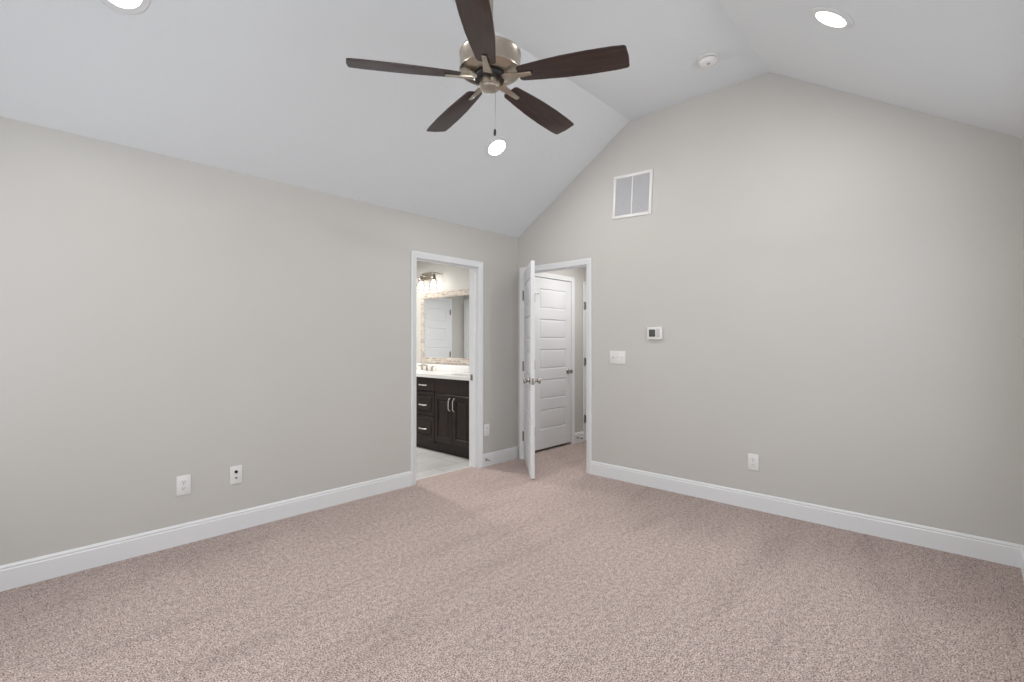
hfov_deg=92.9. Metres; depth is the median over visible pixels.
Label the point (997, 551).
baseboard
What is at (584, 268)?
wall
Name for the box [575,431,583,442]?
baseboard
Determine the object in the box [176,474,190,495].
power outlet
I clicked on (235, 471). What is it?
outlet
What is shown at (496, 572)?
floor
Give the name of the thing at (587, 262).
door frame
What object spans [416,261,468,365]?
wall
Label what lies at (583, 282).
door frame
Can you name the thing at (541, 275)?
door frame
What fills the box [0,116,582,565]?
wall
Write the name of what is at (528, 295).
door
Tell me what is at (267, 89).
ceiling
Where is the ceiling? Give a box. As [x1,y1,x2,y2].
[0,0,1023,237]
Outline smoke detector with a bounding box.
[698,52,718,67]
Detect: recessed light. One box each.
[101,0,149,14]
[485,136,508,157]
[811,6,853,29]
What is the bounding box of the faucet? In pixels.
[418,364,433,370]
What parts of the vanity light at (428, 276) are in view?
bulb, lamp arm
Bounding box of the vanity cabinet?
[416,377,468,458]
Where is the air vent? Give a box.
[612,169,652,219]
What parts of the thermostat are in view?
panel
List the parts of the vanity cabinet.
drawer, drawer, drawer, door, door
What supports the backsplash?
attached to the wall at (452, 277)
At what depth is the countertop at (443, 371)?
6.02 m
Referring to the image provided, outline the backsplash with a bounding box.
[416,363,468,372]
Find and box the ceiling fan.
[346,0,629,135]
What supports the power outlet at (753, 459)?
attached to the wall at (832, 279)
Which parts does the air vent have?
louvre panel, louvre panel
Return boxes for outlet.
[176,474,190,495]
[230,465,241,484]
[484,424,489,435]
[748,453,758,470]
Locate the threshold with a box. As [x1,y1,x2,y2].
[416,466,470,479]
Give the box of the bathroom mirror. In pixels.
[421,288,468,364]
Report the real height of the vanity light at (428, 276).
0.277 m
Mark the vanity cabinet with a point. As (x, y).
(442, 405)
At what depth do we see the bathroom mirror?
6.32 m
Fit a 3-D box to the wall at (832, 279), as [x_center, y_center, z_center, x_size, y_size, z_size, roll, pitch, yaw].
[1.526,-0.356,4.129,4.122,3.332,0.125,0,0,43]
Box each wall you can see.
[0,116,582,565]
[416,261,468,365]
[518,72,1023,544]
[583,267,585,440]
[1023,136,1023,413]
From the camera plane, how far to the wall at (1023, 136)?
2.75 m
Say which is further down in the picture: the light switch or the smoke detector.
the light switch
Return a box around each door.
[522,261,540,478]
[535,277,572,450]
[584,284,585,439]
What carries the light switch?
attached to the wall at (832, 279)
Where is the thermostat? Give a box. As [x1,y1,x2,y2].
[647,327,662,338]
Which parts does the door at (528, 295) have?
knob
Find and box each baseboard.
[0,471,410,591]
[483,446,517,466]
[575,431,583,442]
[591,461,1023,567]
[1021,546,1023,579]
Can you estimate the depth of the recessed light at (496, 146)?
4.07 m
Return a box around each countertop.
[416,363,468,380]
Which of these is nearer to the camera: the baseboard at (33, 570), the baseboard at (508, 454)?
the baseboard at (33, 570)
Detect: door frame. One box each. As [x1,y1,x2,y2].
[410,250,482,485]
[519,258,591,473]
[535,272,574,443]
[583,282,585,440]
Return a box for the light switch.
[610,351,625,363]
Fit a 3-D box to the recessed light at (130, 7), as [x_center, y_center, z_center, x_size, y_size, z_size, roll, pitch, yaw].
[-1.815,-1.630,2.264,0.185,0.120,0.216,0,0,40]
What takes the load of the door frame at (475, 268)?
attached to the wall at (163, 318)
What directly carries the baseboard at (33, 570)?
attached to the wall at (163, 318)
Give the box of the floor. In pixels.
[0,441,1023,681]
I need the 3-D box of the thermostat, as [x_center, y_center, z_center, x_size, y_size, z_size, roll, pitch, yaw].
[1.254,-0.069,4.276,0.140,0.108,0.026,0,0,43]
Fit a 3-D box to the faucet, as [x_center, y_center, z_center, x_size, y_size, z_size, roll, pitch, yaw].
[-1.162,0.347,6.448,0.337,0.087,0.134,0,0,43]
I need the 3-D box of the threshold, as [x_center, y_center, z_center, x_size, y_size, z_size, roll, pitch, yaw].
[-0.685,1.298,4.745,0.020,0.026,0.769,0,0,43]
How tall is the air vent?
0.413 m
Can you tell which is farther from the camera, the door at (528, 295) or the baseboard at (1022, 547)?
the door at (528, 295)
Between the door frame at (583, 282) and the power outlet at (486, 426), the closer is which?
the power outlet at (486, 426)
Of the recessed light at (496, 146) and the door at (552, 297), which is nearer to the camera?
the recessed light at (496, 146)
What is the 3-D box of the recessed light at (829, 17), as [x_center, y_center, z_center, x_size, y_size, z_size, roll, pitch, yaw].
[1.622,-1.638,2.470,0.182,0.125,0.216,0,0,38]
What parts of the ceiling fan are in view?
blade, blade, blade arm, blade arm, blade, blade arm, blade arm, blade arm, blade, blade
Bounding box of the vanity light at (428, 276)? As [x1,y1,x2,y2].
[417,272,441,289]
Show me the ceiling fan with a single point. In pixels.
(490, 62)

